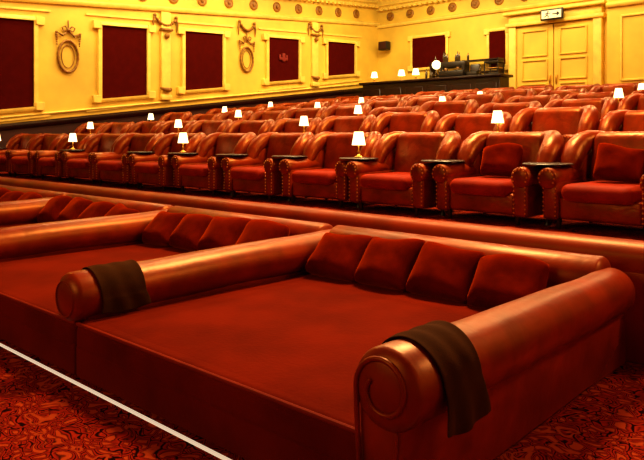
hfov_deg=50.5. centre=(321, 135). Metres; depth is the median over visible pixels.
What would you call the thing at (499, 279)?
cushion
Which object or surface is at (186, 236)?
cushion
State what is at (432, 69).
bar shelf
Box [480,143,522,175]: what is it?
cushion
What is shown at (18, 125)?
trim
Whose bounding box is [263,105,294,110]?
armchair
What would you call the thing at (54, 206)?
cushion
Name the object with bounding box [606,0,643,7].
trim
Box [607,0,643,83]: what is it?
wall
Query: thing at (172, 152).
side table
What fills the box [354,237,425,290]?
cushion
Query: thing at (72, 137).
table lamp
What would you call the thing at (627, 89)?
armchair
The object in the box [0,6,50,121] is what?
wall panel
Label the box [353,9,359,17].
rosette
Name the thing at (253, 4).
rosette
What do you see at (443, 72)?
coffee machine
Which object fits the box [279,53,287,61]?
crest
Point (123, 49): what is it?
wall panel
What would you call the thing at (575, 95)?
armchair
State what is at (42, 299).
bed
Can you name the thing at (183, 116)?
armchair
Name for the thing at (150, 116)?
table lamp
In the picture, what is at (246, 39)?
oval medallion
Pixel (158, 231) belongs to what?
cushion
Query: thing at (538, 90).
armchair
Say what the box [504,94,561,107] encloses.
armchair
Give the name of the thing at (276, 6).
rosette
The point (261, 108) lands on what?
armchair
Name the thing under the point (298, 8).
rosette
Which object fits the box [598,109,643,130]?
armchair
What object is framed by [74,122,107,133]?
armchair
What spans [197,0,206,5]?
rosette
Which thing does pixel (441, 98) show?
table lamp
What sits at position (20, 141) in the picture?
armchair
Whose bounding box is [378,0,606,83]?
wall
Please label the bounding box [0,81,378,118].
trim
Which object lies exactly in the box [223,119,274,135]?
armchair
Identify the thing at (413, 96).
armchair
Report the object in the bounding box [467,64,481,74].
cash register
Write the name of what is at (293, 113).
armchair
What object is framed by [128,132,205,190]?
armchair
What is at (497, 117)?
table lamp
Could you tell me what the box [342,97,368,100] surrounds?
armchair
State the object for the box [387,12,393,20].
rosette
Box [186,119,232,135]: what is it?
armchair
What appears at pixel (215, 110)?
armchair
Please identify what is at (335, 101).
armchair
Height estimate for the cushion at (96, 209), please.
0.401 m
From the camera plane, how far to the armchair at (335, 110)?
13.42 m
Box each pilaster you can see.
[159,12,172,100]
[310,22,320,86]
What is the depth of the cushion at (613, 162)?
5.99 m
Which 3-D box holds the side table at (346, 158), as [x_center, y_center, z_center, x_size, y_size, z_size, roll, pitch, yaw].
[0.424,0.540,7.904,0.460,0.580,0.460,0,0,43]
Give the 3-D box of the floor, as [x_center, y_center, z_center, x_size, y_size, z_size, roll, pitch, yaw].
[0.667,0.480,9.469,20.500,2.300,26.300,0,0,43]
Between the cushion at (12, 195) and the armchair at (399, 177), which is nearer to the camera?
the armchair at (399, 177)
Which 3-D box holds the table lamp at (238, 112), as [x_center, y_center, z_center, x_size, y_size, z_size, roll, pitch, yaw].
[-1.839,-0.420,15.005,0.160,0.300,0.160,0,0,43]
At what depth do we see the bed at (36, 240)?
7.38 m
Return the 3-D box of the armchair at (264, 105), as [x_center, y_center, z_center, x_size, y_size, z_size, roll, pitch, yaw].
[-1.780,-0.582,20.420,1.135,0.788,0.924,0,0,42]
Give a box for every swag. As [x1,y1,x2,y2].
[152,13,178,32]
[238,20,256,35]
[308,22,323,37]
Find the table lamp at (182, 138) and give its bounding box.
[178,133,187,152]
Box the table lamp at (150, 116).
[148,113,153,120]
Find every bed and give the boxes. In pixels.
[0,185,69,226]
[0,193,172,261]
[0,206,332,373]
[76,225,635,459]
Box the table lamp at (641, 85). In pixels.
[638,83,643,89]
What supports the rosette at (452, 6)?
attached to the wall at (467, 33)
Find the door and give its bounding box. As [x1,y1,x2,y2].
[502,0,606,89]
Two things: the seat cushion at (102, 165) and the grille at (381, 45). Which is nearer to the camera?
the seat cushion at (102, 165)
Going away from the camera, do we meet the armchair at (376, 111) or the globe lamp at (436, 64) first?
the armchair at (376, 111)
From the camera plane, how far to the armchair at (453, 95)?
16.07 m
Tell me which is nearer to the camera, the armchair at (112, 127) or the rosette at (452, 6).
the armchair at (112, 127)
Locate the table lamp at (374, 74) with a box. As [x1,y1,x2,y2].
[371,72,377,81]
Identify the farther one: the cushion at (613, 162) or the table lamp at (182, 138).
the table lamp at (182, 138)
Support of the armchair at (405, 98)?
on the floor
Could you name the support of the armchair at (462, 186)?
on the floor
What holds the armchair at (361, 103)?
on the floor
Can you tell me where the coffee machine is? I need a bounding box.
[438,61,469,76]
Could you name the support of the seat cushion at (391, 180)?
on the armchair at (399, 177)
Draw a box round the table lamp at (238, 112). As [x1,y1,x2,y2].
[235,110,241,119]
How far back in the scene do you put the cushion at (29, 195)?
10.16 m
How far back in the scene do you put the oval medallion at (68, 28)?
16.94 m
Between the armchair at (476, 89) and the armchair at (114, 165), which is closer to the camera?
the armchair at (114, 165)
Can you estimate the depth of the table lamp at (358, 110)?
12.62 m
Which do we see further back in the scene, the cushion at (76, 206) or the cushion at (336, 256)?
the cushion at (76, 206)
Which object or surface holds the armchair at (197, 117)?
on the floor
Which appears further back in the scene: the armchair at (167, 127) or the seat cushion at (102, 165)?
the armchair at (167, 127)
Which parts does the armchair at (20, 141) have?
armrest, armrest, backrest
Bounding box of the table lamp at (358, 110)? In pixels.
[354,105,361,115]
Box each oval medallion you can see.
[55,20,80,72]
[239,32,254,71]
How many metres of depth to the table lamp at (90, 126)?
15.59 m
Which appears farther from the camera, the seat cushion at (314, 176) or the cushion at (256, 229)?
the seat cushion at (314, 176)
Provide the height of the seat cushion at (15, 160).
0.155 m
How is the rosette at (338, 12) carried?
attached to the wall at (60, 90)
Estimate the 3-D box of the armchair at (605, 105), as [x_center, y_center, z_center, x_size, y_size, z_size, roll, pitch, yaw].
[3.715,-0.174,10.066,0.924,0.808,1.135,0,0,-45]
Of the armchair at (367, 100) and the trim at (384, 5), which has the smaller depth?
the armchair at (367, 100)
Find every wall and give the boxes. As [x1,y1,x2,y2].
[0,0,377,123]
[0,177,643,364]
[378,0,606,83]
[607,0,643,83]
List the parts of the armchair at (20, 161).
armrest, armrest, backrest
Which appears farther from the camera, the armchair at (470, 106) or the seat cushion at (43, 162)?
the seat cushion at (43, 162)
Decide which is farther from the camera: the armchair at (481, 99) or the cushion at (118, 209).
the armchair at (481, 99)
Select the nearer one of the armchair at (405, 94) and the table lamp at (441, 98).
the table lamp at (441, 98)
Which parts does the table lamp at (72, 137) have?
lamp shade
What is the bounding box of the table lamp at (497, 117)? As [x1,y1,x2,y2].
[491,111,503,131]
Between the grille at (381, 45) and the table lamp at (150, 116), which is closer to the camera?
the table lamp at (150, 116)
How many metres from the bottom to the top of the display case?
0.420 m
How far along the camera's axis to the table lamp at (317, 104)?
15.93 m
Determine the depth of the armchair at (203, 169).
9.91 m
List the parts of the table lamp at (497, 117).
lamp shade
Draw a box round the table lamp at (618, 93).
[614,88,623,101]
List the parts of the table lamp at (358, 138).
lamp shade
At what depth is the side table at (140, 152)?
11.00 m
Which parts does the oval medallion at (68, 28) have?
oval frame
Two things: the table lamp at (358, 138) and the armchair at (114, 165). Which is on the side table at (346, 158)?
the table lamp at (358, 138)
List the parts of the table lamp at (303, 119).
lamp shade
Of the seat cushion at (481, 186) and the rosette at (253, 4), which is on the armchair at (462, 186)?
the seat cushion at (481, 186)
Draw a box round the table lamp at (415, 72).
[412,68,419,78]
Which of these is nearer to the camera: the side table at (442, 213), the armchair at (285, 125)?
the side table at (442, 213)
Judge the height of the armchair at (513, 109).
0.787 m
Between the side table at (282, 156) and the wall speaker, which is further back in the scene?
the wall speaker
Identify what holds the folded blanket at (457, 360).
on the bed at (300, 367)
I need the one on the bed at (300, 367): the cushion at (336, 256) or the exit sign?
the cushion at (336, 256)
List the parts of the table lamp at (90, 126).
lamp shade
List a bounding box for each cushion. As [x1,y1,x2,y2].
[0,155,6,162]
[0,187,9,196]
[0,191,24,201]
[11,156,28,164]
[16,192,42,200]
[37,195,72,222]
[38,158,55,166]
[57,197,92,220]
[67,159,89,168]
[77,201,114,218]
[97,160,122,170]
[105,203,139,215]
[134,162,159,173]
[142,211,186,245]
[168,214,213,251]
[179,164,208,176]
[197,216,251,250]
[230,166,265,179]
[235,219,289,244]
[292,169,336,184]
[305,232,372,282]
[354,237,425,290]
[360,172,412,189]
[406,241,484,302]
[450,176,512,196]
[467,254,548,308]
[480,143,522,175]
[561,181,641,204]
[593,143,643,182]
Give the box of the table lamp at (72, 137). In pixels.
[68,133,76,149]
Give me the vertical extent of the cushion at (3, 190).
0.413 m
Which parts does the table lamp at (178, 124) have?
lamp shade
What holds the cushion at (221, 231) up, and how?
on the bed at (42, 299)
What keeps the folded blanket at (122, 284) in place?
on the bed at (42, 299)
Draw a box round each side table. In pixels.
[60,149,83,180]
[127,151,154,187]
[167,152,197,190]
[216,154,247,195]
[272,155,307,201]
[339,157,378,207]
[421,159,464,215]
[522,162,573,225]
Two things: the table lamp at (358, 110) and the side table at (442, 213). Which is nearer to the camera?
the side table at (442, 213)
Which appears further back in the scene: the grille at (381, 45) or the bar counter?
the grille at (381, 45)
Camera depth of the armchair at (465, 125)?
9.38 m
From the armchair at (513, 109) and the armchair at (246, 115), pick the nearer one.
the armchair at (513, 109)
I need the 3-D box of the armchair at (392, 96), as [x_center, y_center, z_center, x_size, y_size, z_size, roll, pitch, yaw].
[1.649,-0.781,19.730,1.135,0.819,0.924,0,0,42]
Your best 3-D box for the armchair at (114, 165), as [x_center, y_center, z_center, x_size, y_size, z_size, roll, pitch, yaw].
[-3.237,0.386,11.520,1.135,0.888,0.924,0,0,40]
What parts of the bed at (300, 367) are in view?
backrest, armrest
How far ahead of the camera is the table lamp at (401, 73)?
23.59 m
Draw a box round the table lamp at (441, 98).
[439,96,445,100]
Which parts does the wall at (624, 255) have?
partition panel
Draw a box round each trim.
[0,0,379,25]
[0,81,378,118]
[0,88,362,130]
[0,92,362,171]
[376,0,586,28]
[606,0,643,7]
[620,12,643,80]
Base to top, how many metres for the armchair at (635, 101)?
0.839 m
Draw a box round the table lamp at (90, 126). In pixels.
[87,122,93,133]
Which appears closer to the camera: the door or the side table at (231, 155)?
the side table at (231, 155)
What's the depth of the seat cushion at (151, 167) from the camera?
10.38 m
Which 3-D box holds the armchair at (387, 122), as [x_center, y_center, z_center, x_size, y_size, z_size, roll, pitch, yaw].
[1.097,0.094,9.937,1.135,0.932,0.924,0,0,42]
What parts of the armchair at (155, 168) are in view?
armrest, armrest, backrest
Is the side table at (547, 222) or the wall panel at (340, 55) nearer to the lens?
the side table at (547, 222)
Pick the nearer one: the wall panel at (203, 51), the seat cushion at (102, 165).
the seat cushion at (102, 165)
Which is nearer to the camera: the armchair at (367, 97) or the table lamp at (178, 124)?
the table lamp at (178, 124)
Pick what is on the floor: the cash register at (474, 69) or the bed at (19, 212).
the bed at (19, 212)
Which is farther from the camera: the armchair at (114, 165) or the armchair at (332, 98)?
the armchair at (332, 98)
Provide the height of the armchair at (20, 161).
0.888 m
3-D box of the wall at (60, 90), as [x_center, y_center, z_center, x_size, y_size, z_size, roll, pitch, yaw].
[-6.903,-2.070,16.528,0.200,7.600,26.300,0,0,43]
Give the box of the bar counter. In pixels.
[359,73,512,96]
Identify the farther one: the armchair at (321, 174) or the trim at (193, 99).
the trim at (193, 99)
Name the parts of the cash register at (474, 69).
till drawer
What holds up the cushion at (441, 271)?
on the bed at (300, 367)
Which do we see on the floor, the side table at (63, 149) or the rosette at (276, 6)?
the side table at (63, 149)
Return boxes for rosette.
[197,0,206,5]
[224,0,232,7]
[249,0,257,9]
[273,2,280,11]
[295,4,301,13]
[316,6,322,14]
[335,8,341,16]
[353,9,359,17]
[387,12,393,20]
[406,9,413,17]
[427,6,434,14]
[448,2,456,11]
[471,0,479,8]
[494,0,503,4]
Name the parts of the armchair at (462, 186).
nailhead trim, leg, armrest, backrest, leg, nailhead trim, armrest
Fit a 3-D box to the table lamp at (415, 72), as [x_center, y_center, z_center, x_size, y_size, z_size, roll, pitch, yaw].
[3.193,-2.095,23.248,0.256,0.390,0.256,0,0,43]
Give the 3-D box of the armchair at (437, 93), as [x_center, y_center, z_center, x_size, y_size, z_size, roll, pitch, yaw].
[3.335,-0.793,18.186,1.135,0.840,0.924,0,0,40]
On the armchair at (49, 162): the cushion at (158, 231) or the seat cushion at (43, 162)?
the seat cushion at (43, 162)
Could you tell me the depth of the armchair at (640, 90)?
11.50 m
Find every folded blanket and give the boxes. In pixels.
[81,259,150,313]
[382,320,490,437]
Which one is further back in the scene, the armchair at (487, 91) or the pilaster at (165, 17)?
the pilaster at (165, 17)
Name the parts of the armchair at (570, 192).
nailhead trim, leg, armrest, backrest, armrest, nailhead trim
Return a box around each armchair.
[0,133,41,175]
[7,133,67,177]
[34,133,95,180]
[61,133,128,183]
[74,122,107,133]
[90,133,164,186]
[97,122,134,133]
[128,120,165,133]
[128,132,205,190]
[155,120,196,133]
[159,111,191,120]
[171,132,256,195]
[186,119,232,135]
[188,113,221,120]
[206,108,236,113]
[216,110,253,120]
[221,132,313,200]
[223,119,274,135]
[234,106,265,112]
[249,110,286,120]
[255,103,280,107]
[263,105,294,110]
[267,117,321,134]
[277,102,301,106]
[278,131,381,206]
[281,107,326,118]
[294,101,329,107]
[308,99,339,104]
[315,115,376,134]
[316,98,340,100]
[320,104,371,119]
[329,102,364,106]
[336,96,358,100]
[339,99,371,103]
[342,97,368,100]
[345,131,461,215]
[364,99,406,109]
[367,106,419,116]
[369,95,399,99]
[370,110,439,135]
[373,97,406,100]
[388,94,413,97]
[403,96,451,106]
[406,94,444,100]
[415,90,444,95]
[418,99,478,118]
[432,130,564,224]
[434,90,468,95]
[434,112,511,141]
[446,91,487,100]
[449,88,478,91]
[453,92,503,106]
[475,89,509,93]
[475,101,542,117]
[482,87,514,89]
[490,88,536,101]
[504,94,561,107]
[509,105,600,145]
[514,87,553,94]
[516,84,553,88]
[537,130,643,231]
[538,88,587,98]
[544,97,618,119]
[557,83,599,91]
[563,91,625,100]
[588,84,638,94]
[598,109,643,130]
[603,82,640,85]
[617,93,643,109]
[631,89,643,93]
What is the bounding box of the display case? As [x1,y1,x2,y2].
[484,60,503,73]
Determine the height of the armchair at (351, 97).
0.823 m
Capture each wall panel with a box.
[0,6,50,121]
[86,13,159,111]
[172,20,232,99]
[258,28,306,91]
[319,33,361,84]
[408,31,450,71]
[484,27,507,70]
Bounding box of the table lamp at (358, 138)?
[352,132,364,157]
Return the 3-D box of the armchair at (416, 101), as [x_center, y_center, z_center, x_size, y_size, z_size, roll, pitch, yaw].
[2.082,-0.413,14.139,1.135,0.840,0.924,0,0,43]
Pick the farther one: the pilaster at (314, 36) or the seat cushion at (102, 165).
the pilaster at (314, 36)
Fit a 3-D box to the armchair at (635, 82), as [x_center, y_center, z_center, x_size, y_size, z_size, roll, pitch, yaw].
[7.380,-0.950,17.056,1.135,0.801,0.924,0,0,45]
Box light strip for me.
[0,343,231,459]
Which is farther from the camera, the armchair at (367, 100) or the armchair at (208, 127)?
the armchair at (367, 100)
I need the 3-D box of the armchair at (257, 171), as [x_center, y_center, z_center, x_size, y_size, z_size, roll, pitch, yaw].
[-0.703,0.386,9.209,0.924,0.888,1.135,0,0,-45]
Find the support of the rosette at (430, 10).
attached to the wall at (467, 33)
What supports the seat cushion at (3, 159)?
on the armchair at (20, 141)
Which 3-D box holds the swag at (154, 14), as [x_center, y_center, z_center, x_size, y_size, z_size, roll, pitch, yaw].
[-4.351,-3.147,19.030,0.118,0.465,0.860,0,0,43]
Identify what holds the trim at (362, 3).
attached to the wall at (60, 90)
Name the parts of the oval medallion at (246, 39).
oval frame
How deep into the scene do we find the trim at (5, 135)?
17.83 m
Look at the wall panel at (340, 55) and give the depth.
24.45 m
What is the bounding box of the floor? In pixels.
[0,172,643,459]
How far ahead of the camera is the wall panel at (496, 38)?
22.62 m
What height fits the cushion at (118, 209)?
0.405 m
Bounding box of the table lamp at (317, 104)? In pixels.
[314,102,320,107]
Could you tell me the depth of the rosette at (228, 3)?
20.68 m
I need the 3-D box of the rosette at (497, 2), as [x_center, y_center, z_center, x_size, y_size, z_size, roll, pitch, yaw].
[5.840,-4.490,22.567,0.330,0.330,0.085,0,0,43]
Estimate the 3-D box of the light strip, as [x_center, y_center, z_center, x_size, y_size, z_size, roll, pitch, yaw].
[-4.525,1.623,7.200,16.000,0.012,0.018,0,0,43]
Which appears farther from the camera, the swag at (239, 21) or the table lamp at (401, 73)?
the table lamp at (401, 73)
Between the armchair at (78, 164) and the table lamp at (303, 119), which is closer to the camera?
the table lamp at (303, 119)
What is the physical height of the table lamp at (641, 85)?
0.300 m
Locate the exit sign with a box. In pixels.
[540,7,563,20]
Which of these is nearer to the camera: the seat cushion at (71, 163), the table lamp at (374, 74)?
the seat cushion at (71, 163)
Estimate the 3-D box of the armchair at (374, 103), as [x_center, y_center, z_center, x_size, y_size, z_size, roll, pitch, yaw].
[1.260,-0.400,14.934,1.135,0.818,0.924,0,0,39]
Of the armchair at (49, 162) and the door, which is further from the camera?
the door
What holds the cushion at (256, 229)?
on the bed at (42, 299)
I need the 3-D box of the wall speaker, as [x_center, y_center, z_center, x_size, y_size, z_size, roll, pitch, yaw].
[2.370,-3.370,25.591,0.400,0.320,0.395,0,0,43]
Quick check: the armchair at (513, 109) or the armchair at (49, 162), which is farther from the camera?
the armchair at (49, 162)
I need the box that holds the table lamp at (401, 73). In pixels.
[398,70,404,79]
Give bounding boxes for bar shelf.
[430,57,503,77]
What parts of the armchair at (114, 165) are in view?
armrest, armrest, backrest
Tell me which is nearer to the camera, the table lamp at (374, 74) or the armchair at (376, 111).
the armchair at (376, 111)
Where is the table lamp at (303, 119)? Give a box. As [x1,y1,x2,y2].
[299,116,308,132]
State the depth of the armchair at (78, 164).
12.32 m
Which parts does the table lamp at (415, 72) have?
lamp shade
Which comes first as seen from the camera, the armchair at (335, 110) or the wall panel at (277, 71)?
the armchair at (335, 110)
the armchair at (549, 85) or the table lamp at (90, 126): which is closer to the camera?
the table lamp at (90, 126)
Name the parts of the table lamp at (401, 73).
lamp shade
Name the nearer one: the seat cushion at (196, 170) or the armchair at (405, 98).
the seat cushion at (196, 170)
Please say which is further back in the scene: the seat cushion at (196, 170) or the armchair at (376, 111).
the armchair at (376, 111)
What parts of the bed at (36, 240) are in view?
backrest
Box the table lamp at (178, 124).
[174,120,182,132]
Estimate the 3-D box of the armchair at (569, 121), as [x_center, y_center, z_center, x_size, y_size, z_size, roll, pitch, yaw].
[2.748,0.092,8.356,0.924,0.936,1.135,0,0,-44]
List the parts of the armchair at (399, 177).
nailhead trim, leg, armrest, leg, backrest, nailhead trim, armrest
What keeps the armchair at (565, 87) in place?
on the floor
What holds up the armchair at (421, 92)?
on the floor
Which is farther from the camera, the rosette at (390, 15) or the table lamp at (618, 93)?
the rosette at (390, 15)
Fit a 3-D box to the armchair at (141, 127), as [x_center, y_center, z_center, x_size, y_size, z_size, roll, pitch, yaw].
[-3.914,0.113,14.619,0.924,0.894,1.135,0,0,-45]
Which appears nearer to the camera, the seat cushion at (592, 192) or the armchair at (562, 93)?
the seat cushion at (592, 192)
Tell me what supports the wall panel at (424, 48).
attached to the wall at (467, 33)
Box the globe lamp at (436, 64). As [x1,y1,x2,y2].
[432,60,440,69]
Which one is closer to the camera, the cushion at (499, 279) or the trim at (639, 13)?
the cushion at (499, 279)
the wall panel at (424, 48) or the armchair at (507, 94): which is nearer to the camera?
the armchair at (507, 94)
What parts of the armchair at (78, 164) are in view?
armrest, armrest, backrest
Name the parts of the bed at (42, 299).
mattress, armrest, backrest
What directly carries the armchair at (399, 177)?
on the floor
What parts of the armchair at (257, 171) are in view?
armrest, nailhead trim, armrest, backrest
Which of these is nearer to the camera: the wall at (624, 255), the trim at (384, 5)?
the wall at (624, 255)
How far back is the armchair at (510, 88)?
19.55 m
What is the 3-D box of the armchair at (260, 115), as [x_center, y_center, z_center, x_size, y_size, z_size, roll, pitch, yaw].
[-1.291,-0.168,14.754,1.135,0.798,0.924,0,0,45]
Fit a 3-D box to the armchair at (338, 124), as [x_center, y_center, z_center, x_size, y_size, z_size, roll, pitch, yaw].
[0.259,0.113,10.713,1.135,0.894,0.924,0,0,43]
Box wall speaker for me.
[378,41,389,50]
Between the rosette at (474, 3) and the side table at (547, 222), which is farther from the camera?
the rosette at (474, 3)
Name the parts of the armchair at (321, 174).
nailhead trim, armrest, nailhead trim, backrest, armrest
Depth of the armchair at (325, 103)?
16.73 m
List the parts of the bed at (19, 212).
armrest, backrest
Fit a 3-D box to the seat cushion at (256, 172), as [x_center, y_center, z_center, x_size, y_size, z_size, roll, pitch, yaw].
[-0.775,0.493,9.137,0.720,0.155,0.620,0,0,-45]
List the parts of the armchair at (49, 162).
armrest, armrest, backrest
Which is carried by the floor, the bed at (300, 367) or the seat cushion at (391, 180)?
the bed at (300, 367)
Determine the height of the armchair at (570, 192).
0.888 m
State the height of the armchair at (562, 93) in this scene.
0.799 m
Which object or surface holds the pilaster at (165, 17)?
attached to the wall at (60, 90)
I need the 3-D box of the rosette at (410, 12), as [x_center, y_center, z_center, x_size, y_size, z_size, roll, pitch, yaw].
[3.207,-4.490,25.023,0.330,0.330,0.085,0,0,43]
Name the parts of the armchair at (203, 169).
armrest, armrest, backrest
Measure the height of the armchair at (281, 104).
0.793 m
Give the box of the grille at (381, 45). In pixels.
[378,42,385,48]
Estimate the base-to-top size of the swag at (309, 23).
0.465 m
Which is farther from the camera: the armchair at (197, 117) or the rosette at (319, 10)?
the rosette at (319, 10)
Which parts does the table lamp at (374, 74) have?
lamp shade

